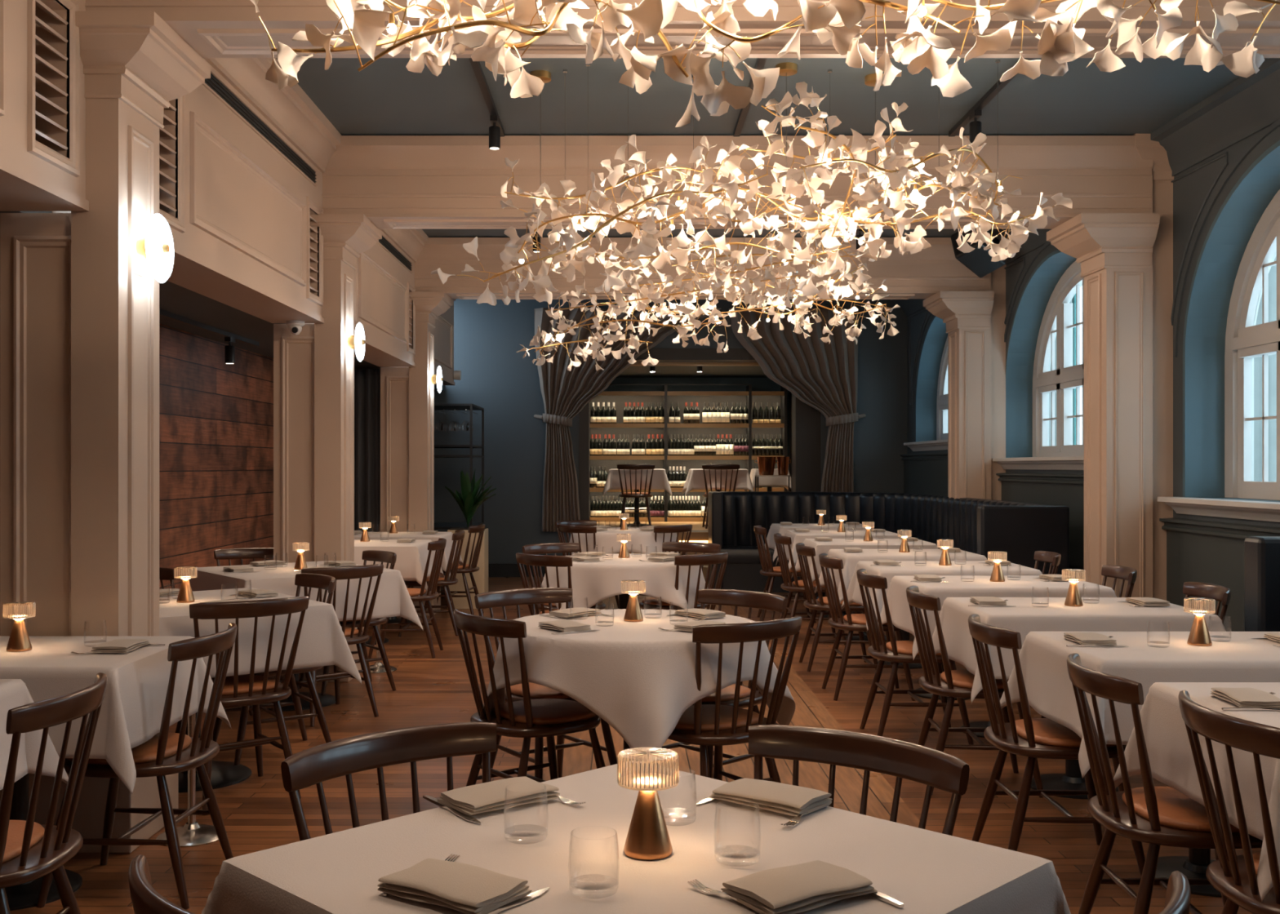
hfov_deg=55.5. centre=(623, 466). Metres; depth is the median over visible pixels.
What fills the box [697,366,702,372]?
recessed light
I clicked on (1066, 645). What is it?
knife
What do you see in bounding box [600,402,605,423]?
wine bottle
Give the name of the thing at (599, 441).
wine bottle
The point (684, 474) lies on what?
wine bottle
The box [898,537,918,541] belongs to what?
folded napkin
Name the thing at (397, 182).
beam
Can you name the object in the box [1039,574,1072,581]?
folded napkin
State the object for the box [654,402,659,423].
wine bottle
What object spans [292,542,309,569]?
table lamp
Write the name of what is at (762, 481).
tablecloth
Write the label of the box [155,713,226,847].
table base
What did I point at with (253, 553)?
dining chair
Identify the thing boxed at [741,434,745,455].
wine bottle
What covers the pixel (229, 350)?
track spotlight
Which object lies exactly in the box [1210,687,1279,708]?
folded napkin
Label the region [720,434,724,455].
wine bottle
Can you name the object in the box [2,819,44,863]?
seat cushion
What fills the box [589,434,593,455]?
wine bottle
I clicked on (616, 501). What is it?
wine bottle
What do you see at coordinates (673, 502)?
wine bottle
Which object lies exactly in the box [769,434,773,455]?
wine bottle
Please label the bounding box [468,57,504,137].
track
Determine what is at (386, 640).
dining table
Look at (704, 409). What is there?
wine bottle
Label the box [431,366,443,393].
wall sconce
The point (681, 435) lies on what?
wine bottle
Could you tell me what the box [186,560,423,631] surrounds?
tablecloth
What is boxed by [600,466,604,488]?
wine bottle
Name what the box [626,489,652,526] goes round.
dining table
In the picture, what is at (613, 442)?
wine bottle
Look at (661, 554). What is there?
folded napkin
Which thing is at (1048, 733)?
seat cushion
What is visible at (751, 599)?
dining chair
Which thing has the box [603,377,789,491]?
wall
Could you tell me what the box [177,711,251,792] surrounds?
dining table
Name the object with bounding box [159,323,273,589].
wall
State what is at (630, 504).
wine bottle
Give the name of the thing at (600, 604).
seat cushion
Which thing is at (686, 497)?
wine bottle
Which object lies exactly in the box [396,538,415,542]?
folded napkin
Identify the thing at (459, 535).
dining chair
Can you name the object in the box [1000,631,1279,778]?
tablecloth
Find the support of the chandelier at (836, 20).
hanging from the ceiling at (384, 98)
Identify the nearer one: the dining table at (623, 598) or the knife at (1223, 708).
the knife at (1223, 708)
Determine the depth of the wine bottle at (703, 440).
17.25 m
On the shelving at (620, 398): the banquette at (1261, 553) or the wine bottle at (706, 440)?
the wine bottle at (706, 440)
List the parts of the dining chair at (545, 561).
post, comb rail, post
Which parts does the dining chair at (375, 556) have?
leg, leg, seat, leg, comb rail, leg, post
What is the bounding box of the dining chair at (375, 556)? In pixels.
[299,550,396,695]
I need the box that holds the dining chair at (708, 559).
[648,551,728,610]
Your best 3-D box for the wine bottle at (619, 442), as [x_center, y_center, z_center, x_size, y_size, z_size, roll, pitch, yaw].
[-0.064,-0.297,17.280,0.076,0.303,0.075,0,0,0]
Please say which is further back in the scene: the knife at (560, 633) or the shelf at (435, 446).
the shelf at (435, 446)
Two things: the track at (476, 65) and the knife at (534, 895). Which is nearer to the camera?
the knife at (534, 895)
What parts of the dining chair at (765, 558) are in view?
comb rail, leg, post, leg, post, seat, leg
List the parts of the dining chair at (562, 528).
post, comb rail, post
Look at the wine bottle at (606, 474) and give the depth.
17.25 m
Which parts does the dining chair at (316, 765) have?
post, comb rail, post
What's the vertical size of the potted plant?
0.568 m
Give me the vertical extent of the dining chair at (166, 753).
0.814 m
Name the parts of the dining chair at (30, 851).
leg, post, seat, comb rail, leg, post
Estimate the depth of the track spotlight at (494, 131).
6.92 m
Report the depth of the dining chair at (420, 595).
8.47 m
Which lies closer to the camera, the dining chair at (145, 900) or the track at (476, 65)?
the dining chair at (145, 900)
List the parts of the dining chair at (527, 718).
post, leg, comb rail, leg, post, seat, leg, leg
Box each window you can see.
[936,337,947,439]
[1032,261,1084,457]
[1224,189,1279,500]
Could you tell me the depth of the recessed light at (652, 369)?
15.72 m
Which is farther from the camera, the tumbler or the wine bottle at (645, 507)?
the wine bottle at (645, 507)
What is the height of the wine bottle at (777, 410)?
0.303 m
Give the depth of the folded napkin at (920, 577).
6.06 m
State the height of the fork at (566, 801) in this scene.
0.007 m
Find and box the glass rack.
[434,404,484,575]
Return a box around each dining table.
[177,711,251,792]
[259,673,335,711]
[365,636,388,644]
[380,616,413,625]
[618,593,629,608]
[623,739,637,761]
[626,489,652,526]
[767,486,771,491]
[823,611,846,617]
[845,631,886,641]
[877,630,922,669]
[914,662,970,700]
[960,698,999,737]
[1031,759,1119,799]
[1138,848,1221,897]
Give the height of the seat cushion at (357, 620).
0.025 m
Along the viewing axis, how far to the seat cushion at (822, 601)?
7.88 m
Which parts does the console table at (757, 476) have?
leg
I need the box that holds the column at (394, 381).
[380,367,408,532]
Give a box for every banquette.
[707,491,1069,594]
[1244,536,1279,631]
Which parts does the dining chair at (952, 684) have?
comb rail, post, leg, leg, post, seat, leg, leg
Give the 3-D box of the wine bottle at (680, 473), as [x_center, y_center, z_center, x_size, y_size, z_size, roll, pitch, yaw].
[0.807,0.158,17.280,0.076,0.303,0.075,0,0,0]
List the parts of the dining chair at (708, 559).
post, comb rail, post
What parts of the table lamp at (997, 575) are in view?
lamp shade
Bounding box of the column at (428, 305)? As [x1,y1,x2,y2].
[405,291,453,616]
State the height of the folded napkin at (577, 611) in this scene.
0.025 m
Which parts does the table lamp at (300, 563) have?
lamp shade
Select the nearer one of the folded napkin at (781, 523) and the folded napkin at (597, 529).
the folded napkin at (597, 529)
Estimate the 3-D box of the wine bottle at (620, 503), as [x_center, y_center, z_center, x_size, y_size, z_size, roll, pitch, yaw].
[-0.052,0.578,17.280,0.076,0.303,0.075,0,0,0]
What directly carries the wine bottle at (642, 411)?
on the shelving at (620, 398)
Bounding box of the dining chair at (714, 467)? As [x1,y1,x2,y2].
[702,464,739,528]
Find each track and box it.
[159,308,258,346]
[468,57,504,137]
[733,57,767,137]
[948,57,1033,137]
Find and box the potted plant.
[444,470,496,528]
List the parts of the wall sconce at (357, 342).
plate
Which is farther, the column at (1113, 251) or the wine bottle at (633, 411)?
the wine bottle at (633, 411)
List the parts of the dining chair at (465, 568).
leg, seat, post, leg, comb rail, post, leg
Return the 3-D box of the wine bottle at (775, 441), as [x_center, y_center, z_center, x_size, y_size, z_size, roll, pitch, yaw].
[2.159,-0.297,17.280,0.076,0.303,0.075,0,0,0]
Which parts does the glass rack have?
hanging rail, post, post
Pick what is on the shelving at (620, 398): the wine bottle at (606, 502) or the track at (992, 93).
the wine bottle at (606, 502)
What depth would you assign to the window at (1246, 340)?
7.14 m
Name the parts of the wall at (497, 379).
opening casing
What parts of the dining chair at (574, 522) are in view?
post, comb rail, leg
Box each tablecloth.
[0,635,231,794]
[0,679,68,790]
[159,587,361,684]
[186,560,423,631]
[200,760,1071,913]
[354,532,463,575]
[354,539,444,590]
[480,608,795,763]
[541,553,707,609]
[568,527,678,555]
[602,468,671,497]
[682,468,754,496]
[749,468,791,489]
[762,523,874,561]
[775,530,899,568]
[791,538,938,584]
[814,549,986,602]
[840,560,1042,631]
[878,575,1116,660]
[932,597,1226,703]
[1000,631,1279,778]
[1113,682,1279,902]
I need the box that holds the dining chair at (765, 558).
[753,525,815,622]
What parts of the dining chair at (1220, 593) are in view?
post, comb rail, post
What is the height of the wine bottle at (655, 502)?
0.303 m
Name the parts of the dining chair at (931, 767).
post, comb rail, post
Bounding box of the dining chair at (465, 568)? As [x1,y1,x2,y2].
[424,524,484,615]
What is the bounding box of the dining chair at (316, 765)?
[280,721,496,840]
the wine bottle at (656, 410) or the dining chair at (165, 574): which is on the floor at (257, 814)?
the dining chair at (165, 574)
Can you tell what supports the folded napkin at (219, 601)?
on the tablecloth at (322, 642)
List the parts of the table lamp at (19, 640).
lamp shade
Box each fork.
[70,651,128,654]
[382,853,460,896]
[555,795,586,805]
[657,627,679,631]
[687,879,737,900]
[693,617,724,621]
[780,812,808,826]
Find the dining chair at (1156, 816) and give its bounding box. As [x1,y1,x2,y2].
[1066,653,1262,913]
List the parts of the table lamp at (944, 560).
lamp shade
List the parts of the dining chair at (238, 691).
leg, post, leg, comb rail, seat, leg, leg, post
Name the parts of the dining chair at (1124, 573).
post, comb rail, post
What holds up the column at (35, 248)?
on the floor at (257, 814)
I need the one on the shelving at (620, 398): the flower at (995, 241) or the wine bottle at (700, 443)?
the wine bottle at (700, 443)
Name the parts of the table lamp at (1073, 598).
lamp shade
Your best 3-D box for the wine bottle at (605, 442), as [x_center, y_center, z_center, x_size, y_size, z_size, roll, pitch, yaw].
[-0.263,-0.297,17.280,0.076,0.303,0.075,0,0,0]
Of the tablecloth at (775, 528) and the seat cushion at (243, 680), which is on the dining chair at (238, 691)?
the seat cushion at (243, 680)
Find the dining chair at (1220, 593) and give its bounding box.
[1182,582,1231,623]
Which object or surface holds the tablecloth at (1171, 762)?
on the dining table
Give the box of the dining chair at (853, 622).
[818,553,915,701]
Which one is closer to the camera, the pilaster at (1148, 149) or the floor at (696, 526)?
the pilaster at (1148, 149)
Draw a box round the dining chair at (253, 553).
[213,547,284,676]
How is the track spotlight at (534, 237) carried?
attached to the track
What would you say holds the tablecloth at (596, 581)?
on the dining table at (623, 598)
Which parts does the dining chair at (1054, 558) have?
post, comb rail, post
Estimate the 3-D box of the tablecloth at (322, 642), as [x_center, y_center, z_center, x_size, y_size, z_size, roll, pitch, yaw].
[-1.834,0.750,5.194,1.062,0.344,1.067,0,0,-38]
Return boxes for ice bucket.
[754,457,777,475]
[775,457,791,475]
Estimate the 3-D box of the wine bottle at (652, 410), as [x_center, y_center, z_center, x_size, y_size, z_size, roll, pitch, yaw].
[0.405,-0.752,17.280,0.076,0.303,0.075,0,0,0]
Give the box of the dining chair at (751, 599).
[661,589,786,778]
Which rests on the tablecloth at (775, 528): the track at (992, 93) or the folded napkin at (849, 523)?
the folded napkin at (849, 523)
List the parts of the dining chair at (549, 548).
post, comb rail, seat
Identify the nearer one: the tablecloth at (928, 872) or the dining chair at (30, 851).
the tablecloth at (928, 872)
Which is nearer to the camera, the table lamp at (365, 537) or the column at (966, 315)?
the table lamp at (365, 537)
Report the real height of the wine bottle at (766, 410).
0.303 m
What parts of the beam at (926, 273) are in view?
soffit moulding, crown, fascia moulding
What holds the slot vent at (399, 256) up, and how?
attached to the trim at (384, 273)
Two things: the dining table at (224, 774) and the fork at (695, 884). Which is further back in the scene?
the dining table at (224, 774)
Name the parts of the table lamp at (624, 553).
lamp shade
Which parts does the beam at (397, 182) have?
soffit moulding, fascia moulding, fascia moulding, crown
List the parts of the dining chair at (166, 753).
leg, leg, seat, post, leg, comb rail, post, leg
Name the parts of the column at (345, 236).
panel moulding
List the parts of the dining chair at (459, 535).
leg, seat, post, leg, leg, post, comb rail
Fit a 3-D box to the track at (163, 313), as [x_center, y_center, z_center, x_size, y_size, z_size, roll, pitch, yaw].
[-2.690,-0.890,7.450,0.036,0.030,2.900,0,0,0]
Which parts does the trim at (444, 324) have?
panel moulding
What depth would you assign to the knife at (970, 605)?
4.99 m
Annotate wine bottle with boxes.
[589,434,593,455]
[589,466,592,488]
[590,402,595,423]
[590,496,595,517]
[592,466,596,488]
[593,434,597,455]
[594,496,598,517]
[595,402,600,423]
[596,466,600,488]
[597,434,602,455]
[598,496,601,517]
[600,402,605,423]
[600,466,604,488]
[601,496,604,517]
[602,434,607,455]
[603,466,608,486]
[604,496,608,517]
[605,402,611,423]
[607,434,611,455]
[608,496,611,517]
[611,402,616,423]
[611,434,616,455]
[611,496,615,517]
[615,496,618,517]
[617,434,621,455]
[618,497,622,517]
[621,434,625,455]
[623,402,627,423]
[624,497,628,517]
[625,434,630,455]
[627,402,631,423]
[628,497,632,517]
[631,402,635,423]
[631,434,636,455]
[632,497,634,517]
[635,402,640,423]
[636,434,640,455]
[640,402,644,423]
[640,434,644,455]
[640,497,644,517]
[644,498,647,517]
[645,402,650,423]
[645,434,650,455]
[649,496,653,517]
[650,402,654,423]
[650,434,655,455]
[653,496,657,517]
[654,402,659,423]
[655,434,659,455]
[657,496,661,517]
[659,402,664,423]
[659,434,664,455]
[661,496,664,517]
[667,434,672,455]
[667,466,671,488]
[667,496,671,517]
[669,402,674,423]
[671,466,675,488]
[671,496,675,517]
[672,434,675,455]
[675,402,679,423]
[675,434,679,455]
[675,466,679,488]
[675,496,678,517]
[678,496,681,517]
[679,466,682,488]
[680,434,683,455]
[681,496,684,517]
[682,466,687,488]
[683,402,688,423]
[683,434,686,455]
[684,496,688,517]
[686,434,690,455]
[687,496,690,517]
[688,402,693,423]
[690,434,694,455]
[690,496,693,517]
[693,402,699,423]
[693,434,697,455]
[693,496,697,517]
[697,434,702,455]
[697,496,701,517]
[701,434,705,455]
[701,497,706,517]
[702,402,706,423]
[705,434,708,455]
[706,402,711,423]
[708,434,712,455]
[711,402,715,423]
[711,434,715,455]
[715,402,720,423]
[715,434,720,455]
[720,402,724,423]
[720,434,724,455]
[724,402,729,423]
[724,434,728,455]
[728,434,733,455]
[730,402,735,423]
[733,434,738,455]
[735,402,739,423]
[737,434,742,455]
[739,402,743,423]
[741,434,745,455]
[743,402,748,423]
[745,434,748,455]
[751,434,757,455]
[752,402,757,423]
[756,434,761,455]
[758,402,763,423]
[761,434,765,455]
[764,402,768,423]
[765,434,769,455]
[769,402,774,423]
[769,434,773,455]
[773,434,777,455]
[775,402,780,423]
[777,434,782,455]
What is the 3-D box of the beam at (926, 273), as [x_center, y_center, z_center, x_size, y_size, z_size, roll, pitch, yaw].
[0.700,-1.768,10.985,5.120,0.503,0.570,0,0,0]
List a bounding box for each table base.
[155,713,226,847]
[369,625,396,673]
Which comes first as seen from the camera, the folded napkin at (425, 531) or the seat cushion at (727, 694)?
the seat cushion at (727, 694)
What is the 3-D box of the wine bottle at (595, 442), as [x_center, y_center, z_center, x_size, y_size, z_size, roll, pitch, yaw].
[-0.401,-0.297,17.280,0.076,0.303,0.075,0,0,0]
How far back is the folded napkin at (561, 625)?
4.25 m
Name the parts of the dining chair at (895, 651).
comb rail, leg, post, leg, post, seat, leg, leg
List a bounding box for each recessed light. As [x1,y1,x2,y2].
[649,366,655,372]
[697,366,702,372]
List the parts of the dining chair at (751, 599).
post, leg, seat, comb rail, leg, post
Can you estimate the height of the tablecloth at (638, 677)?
0.410 m
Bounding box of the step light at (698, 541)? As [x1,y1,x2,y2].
[679,540,707,542]
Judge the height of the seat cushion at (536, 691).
0.025 m
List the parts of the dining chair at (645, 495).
post, leg, leg, seat, comb rail, leg, post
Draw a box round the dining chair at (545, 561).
[515,552,573,615]
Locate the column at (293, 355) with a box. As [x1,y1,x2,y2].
[273,324,314,563]
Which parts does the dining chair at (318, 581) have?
leg, leg, seat, post, leg, comb rail, leg, post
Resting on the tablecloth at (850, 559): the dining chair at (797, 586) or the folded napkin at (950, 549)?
the folded napkin at (950, 549)
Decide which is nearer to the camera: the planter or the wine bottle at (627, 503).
the planter
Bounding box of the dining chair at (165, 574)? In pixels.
[159,567,253,715]
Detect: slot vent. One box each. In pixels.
[204,73,316,182]
[378,235,412,271]
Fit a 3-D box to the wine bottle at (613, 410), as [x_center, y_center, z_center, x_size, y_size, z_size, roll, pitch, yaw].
[-0.146,-0.752,17.280,0.076,0.303,0.075,0,0,0]
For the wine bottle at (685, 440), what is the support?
on the shelving at (620, 398)
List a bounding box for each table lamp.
[2,601,35,652]
[173,566,197,603]
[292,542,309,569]
[359,521,371,542]
[387,515,399,533]
[616,533,631,558]
[617,746,679,860]
[618,513,629,529]
[621,580,645,622]
[816,509,826,524]
[835,515,846,532]
[862,521,874,541]
[897,529,911,552]
[937,539,953,565]
[987,551,1007,582]
[1062,568,1085,606]
[1183,597,1215,646]
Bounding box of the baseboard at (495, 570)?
[443,563,545,577]
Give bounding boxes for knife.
[145,644,164,645]
[224,571,258,573]
[422,795,480,823]
[484,887,549,913]
[539,614,571,619]
[551,630,598,634]
[695,797,715,804]
[867,891,904,907]
[968,604,1013,606]
[1066,644,1124,647]
[1222,707,1279,711]
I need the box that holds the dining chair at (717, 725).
[652,616,801,782]
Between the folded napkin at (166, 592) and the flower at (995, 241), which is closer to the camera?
the folded napkin at (166, 592)
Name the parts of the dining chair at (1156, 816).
post, leg, comb rail, post, leg, seat, leg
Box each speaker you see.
[453,370,461,380]
[951,229,1005,278]
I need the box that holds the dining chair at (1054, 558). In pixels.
[1033,551,1061,574]
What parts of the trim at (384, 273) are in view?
louvre frame, panel moulding, vent frame, crown, louvre frame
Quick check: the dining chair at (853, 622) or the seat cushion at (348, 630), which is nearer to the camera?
the seat cushion at (348, 630)
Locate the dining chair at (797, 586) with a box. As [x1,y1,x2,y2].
[773,533,845,644]
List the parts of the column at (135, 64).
panel moulding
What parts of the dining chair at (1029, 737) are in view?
leg, post, comb rail, leg, post, seat, leg, leg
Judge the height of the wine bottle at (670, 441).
0.303 m
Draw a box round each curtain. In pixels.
[354,368,379,532]
[533,307,720,532]
[728,307,866,492]
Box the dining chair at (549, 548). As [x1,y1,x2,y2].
[522,542,605,611]
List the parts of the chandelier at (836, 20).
bulb, bulb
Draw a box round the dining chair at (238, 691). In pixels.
[175,595,309,815]
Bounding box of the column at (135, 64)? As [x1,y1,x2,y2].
[0,11,210,853]
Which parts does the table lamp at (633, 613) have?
lamp shade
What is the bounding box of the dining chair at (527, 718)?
[453,608,605,786]
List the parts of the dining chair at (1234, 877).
post, comb rail, leg, seat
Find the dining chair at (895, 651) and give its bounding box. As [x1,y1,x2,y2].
[856,568,973,744]
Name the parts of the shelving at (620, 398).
retaining rail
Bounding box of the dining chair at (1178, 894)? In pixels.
[1158,871,1191,913]
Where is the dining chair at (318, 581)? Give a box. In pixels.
[213,573,336,765]
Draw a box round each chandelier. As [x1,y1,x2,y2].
[249,0,1279,127]
[431,59,1072,306]
[515,229,900,371]
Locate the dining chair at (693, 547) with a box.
[639,542,720,609]
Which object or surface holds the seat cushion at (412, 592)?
on the dining chair at (420, 595)
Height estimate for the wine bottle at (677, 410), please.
0.303 m
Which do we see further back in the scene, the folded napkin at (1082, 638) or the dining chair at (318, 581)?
the dining chair at (318, 581)
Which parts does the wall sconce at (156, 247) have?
plate, knob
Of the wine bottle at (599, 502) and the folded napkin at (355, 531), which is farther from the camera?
the wine bottle at (599, 502)
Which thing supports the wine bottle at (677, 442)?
on the shelving at (620, 398)
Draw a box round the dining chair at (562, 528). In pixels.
[557,524,596,555]
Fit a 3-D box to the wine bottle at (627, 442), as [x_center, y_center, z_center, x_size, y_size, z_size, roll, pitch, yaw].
[0.045,-0.297,17.280,0.076,0.303,0.075,0,0,0]
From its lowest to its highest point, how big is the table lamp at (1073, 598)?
0.150 m
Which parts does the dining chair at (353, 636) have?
leg, post, leg, leg, comb rail, seat, leg, post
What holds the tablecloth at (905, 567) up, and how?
on the dining table at (923, 695)
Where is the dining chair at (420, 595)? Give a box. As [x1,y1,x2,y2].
[368,537,446,658]
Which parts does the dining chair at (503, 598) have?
post, leg, comb rail, leg, seat, leg, post, leg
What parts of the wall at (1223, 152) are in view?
crown, arch moulding, window sill, crown, arch moulding, window sill, crown, window sill, arch moulding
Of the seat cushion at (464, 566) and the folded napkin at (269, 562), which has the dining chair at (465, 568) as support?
the seat cushion at (464, 566)
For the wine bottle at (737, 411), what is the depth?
17.25 m
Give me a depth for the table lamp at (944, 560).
7.06 m
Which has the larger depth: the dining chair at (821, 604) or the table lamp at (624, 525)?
the table lamp at (624, 525)
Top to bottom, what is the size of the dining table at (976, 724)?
0.746 m
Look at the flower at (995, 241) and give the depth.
10.26 m
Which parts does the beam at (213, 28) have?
fascia moulding, soffit moulding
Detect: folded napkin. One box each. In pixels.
[90,639,150,653]
[159,588,179,595]
[200,600,246,603]
[222,565,253,572]
[236,589,278,597]
[248,560,285,565]
[302,566,331,568]
[324,560,355,566]
[354,530,362,533]
[377,857,531,913]
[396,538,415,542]
[422,530,438,533]
[436,776,559,815]
[537,620,591,631]
[547,607,601,617]
[572,555,599,561]
[573,551,605,555]
[594,525,611,528]
[596,527,607,530]
[640,528,653,531]
[641,525,657,528]
[647,556,674,561]
[649,552,679,556]
[673,620,725,631]
[674,608,725,618]
[709,777,832,817]
[720,860,877,913]
[780,521,792,524]
[794,528,809,532]
[814,537,832,541]
[843,547,862,551]
[845,521,859,524]
[870,528,885,532]
[872,560,898,564]
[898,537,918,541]
[914,574,942,581]
[939,547,960,551]
[969,596,1006,605]
[984,560,1011,565]
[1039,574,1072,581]
[1062,632,1116,645]
[1125,597,1169,606]
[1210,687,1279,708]
[1263,633,1279,642]
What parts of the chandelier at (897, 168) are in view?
power cord, power cord, bulb, power cord, bulb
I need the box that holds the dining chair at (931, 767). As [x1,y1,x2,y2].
[748,724,969,835]
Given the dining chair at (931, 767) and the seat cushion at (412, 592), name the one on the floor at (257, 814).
the dining chair at (931, 767)
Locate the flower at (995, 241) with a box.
[983,231,1005,261]
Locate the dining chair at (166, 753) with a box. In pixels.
[36,622,237,909]
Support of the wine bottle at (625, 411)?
on the shelving at (620, 398)
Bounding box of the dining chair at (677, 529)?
[629,524,692,596]
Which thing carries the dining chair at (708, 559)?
on the floor at (257, 814)
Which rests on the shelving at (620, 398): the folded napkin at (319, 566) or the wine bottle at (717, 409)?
the wine bottle at (717, 409)
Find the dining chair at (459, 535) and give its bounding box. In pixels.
[398,529,464,636]
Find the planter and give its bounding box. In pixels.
[447,527,488,609]
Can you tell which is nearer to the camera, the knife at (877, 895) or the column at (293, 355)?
the knife at (877, 895)
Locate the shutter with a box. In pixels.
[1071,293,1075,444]
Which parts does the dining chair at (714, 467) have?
leg, post, leg, comb rail, post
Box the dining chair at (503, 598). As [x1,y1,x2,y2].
[474,587,617,779]
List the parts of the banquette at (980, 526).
panel, seat, seat, panel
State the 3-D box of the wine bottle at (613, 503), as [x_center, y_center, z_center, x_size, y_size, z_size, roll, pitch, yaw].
[-0.149,0.578,17.280,0.076,0.303,0.075,0,0,0]
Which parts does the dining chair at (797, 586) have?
comb rail, post, leg, leg, post, seat, leg, leg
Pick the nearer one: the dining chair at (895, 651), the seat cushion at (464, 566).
the dining chair at (895, 651)
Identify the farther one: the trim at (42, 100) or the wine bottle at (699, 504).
the wine bottle at (699, 504)
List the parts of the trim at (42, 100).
panel moulding, louvre frame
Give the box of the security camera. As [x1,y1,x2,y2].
[285,320,304,335]
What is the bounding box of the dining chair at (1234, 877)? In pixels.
[1178,689,1279,913]
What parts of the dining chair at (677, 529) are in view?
comb rail, post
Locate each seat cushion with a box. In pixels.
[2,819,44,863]
[66,732,191,764]
[211,675,279,695]
[338,619,365,622]
[341,626,358,636]
[404,575,444,581]
[407,588,426,595]
[450,563,468,568]
[493,698,596,724]
[510,682,570,698]
[539,608,557,613]
[543,600,603,607]
[621,492,648,494]
[641,597,698,605]
[648,606,683,609]
[674,704,759,731]
[702,684,751,702]
[773,566,800,572]
[792,580,825,587]
[817,596,859,605]
[843,613,893,625]
[885,640,941,655]
[940,670,1008,689]
[1014,718,1116,747]
[1122,786,1239,832]
[1252,851,1261,875]
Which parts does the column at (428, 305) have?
panel moulding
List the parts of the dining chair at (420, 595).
leg, leg, seat, post, leg, leg, post, comb rail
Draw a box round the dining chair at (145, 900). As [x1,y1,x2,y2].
[128,854,195,913]
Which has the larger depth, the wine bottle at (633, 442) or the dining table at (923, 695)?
the wine bottle at (633, 442)
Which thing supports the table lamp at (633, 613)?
on the tablecloth at (638, 677)
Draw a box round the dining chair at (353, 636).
[270,564,383,726]
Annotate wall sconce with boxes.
[133,213,173,283]
[346,322,364,361]
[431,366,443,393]
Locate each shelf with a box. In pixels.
[434,404,484,410]
[434,444,484,448]
[434,454,484,457]
[434,522,484,529]
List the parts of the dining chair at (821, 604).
comb rail, leg, post, leg, post, seat, leg, leg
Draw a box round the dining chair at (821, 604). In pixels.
[795,542,878,671]
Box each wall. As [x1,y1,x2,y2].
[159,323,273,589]
[379,298,906,563]
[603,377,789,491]
[789,391,791,491]
[890,57,1279,631]
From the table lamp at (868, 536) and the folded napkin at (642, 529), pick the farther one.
the folded napkin at (642, 529)
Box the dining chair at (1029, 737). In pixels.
[968,613,1145,875]
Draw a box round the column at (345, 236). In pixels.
[269,213,382,682]
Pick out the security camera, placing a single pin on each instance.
(295, 327)
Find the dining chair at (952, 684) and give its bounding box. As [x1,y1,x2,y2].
[906,585,1043,797]
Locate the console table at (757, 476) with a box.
[755,475,791,491]
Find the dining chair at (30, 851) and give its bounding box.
[0,672,106,913]
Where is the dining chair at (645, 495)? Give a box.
[617,464,654,527]
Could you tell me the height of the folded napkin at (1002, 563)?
0.025 m
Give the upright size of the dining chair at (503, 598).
0.814 m
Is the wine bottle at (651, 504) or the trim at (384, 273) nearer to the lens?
the trim at (384, 273)
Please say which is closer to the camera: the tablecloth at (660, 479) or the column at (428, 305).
the column at (428, 305)
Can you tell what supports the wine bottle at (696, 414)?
on the shelving at (620, 398)
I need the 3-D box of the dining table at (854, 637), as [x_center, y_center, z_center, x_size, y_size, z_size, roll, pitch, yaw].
[1.880,0.957,9.360,0.860,0.746,0.600,0,0,0]
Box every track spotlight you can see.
[224,337,235,364]
[488,115,500,150]
[533,231,540,252]
[856,229,863,250]
[969,110,982,143]
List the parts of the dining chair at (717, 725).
post, leg, leg, seat, comb rail, leg, post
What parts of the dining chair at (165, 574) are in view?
comb rail, post, leg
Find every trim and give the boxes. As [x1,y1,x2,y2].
[0,0,88,211]
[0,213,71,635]
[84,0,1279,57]
[304,229,428,367]
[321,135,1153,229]
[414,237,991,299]
[434,298,455,385]
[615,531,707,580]
[630,362,759,366]
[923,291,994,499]
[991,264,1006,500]
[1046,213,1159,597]
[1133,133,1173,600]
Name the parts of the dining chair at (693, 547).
seat, comb rail, post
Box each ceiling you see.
[0,211,444,391]
[275,57,1270,237]
[616,366,768,377]
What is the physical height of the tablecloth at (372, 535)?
0.344 m
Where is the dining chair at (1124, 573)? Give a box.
[1040,564,1137,718]
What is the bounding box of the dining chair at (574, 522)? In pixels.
[555,520,618,608]
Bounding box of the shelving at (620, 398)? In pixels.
[589,384,786,521]
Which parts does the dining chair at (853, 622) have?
comb rail, leg, post, leg, post, seat, leg, leg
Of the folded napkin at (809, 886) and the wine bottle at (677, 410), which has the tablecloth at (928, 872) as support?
the folded napkin at (809, 886)
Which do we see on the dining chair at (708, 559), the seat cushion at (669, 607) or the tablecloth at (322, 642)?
the seat cushion at (669, 607)
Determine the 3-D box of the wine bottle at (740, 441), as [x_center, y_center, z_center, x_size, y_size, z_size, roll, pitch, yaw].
[1.647,-0.297,17.280,0.076,0.303,0.075,0,0,0]
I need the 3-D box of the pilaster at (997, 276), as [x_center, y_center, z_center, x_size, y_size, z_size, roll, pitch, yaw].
[3.255,-0.345,11.020,0.290,3.350,0.660,0,0,0]
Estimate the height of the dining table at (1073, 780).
0.746 m
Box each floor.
[9,577,1261,913]
[596,521,707,530]
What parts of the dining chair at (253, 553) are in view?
post, comb rail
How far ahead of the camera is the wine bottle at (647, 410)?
17.25 m
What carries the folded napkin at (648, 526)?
on the tablecloth at (642, 541)

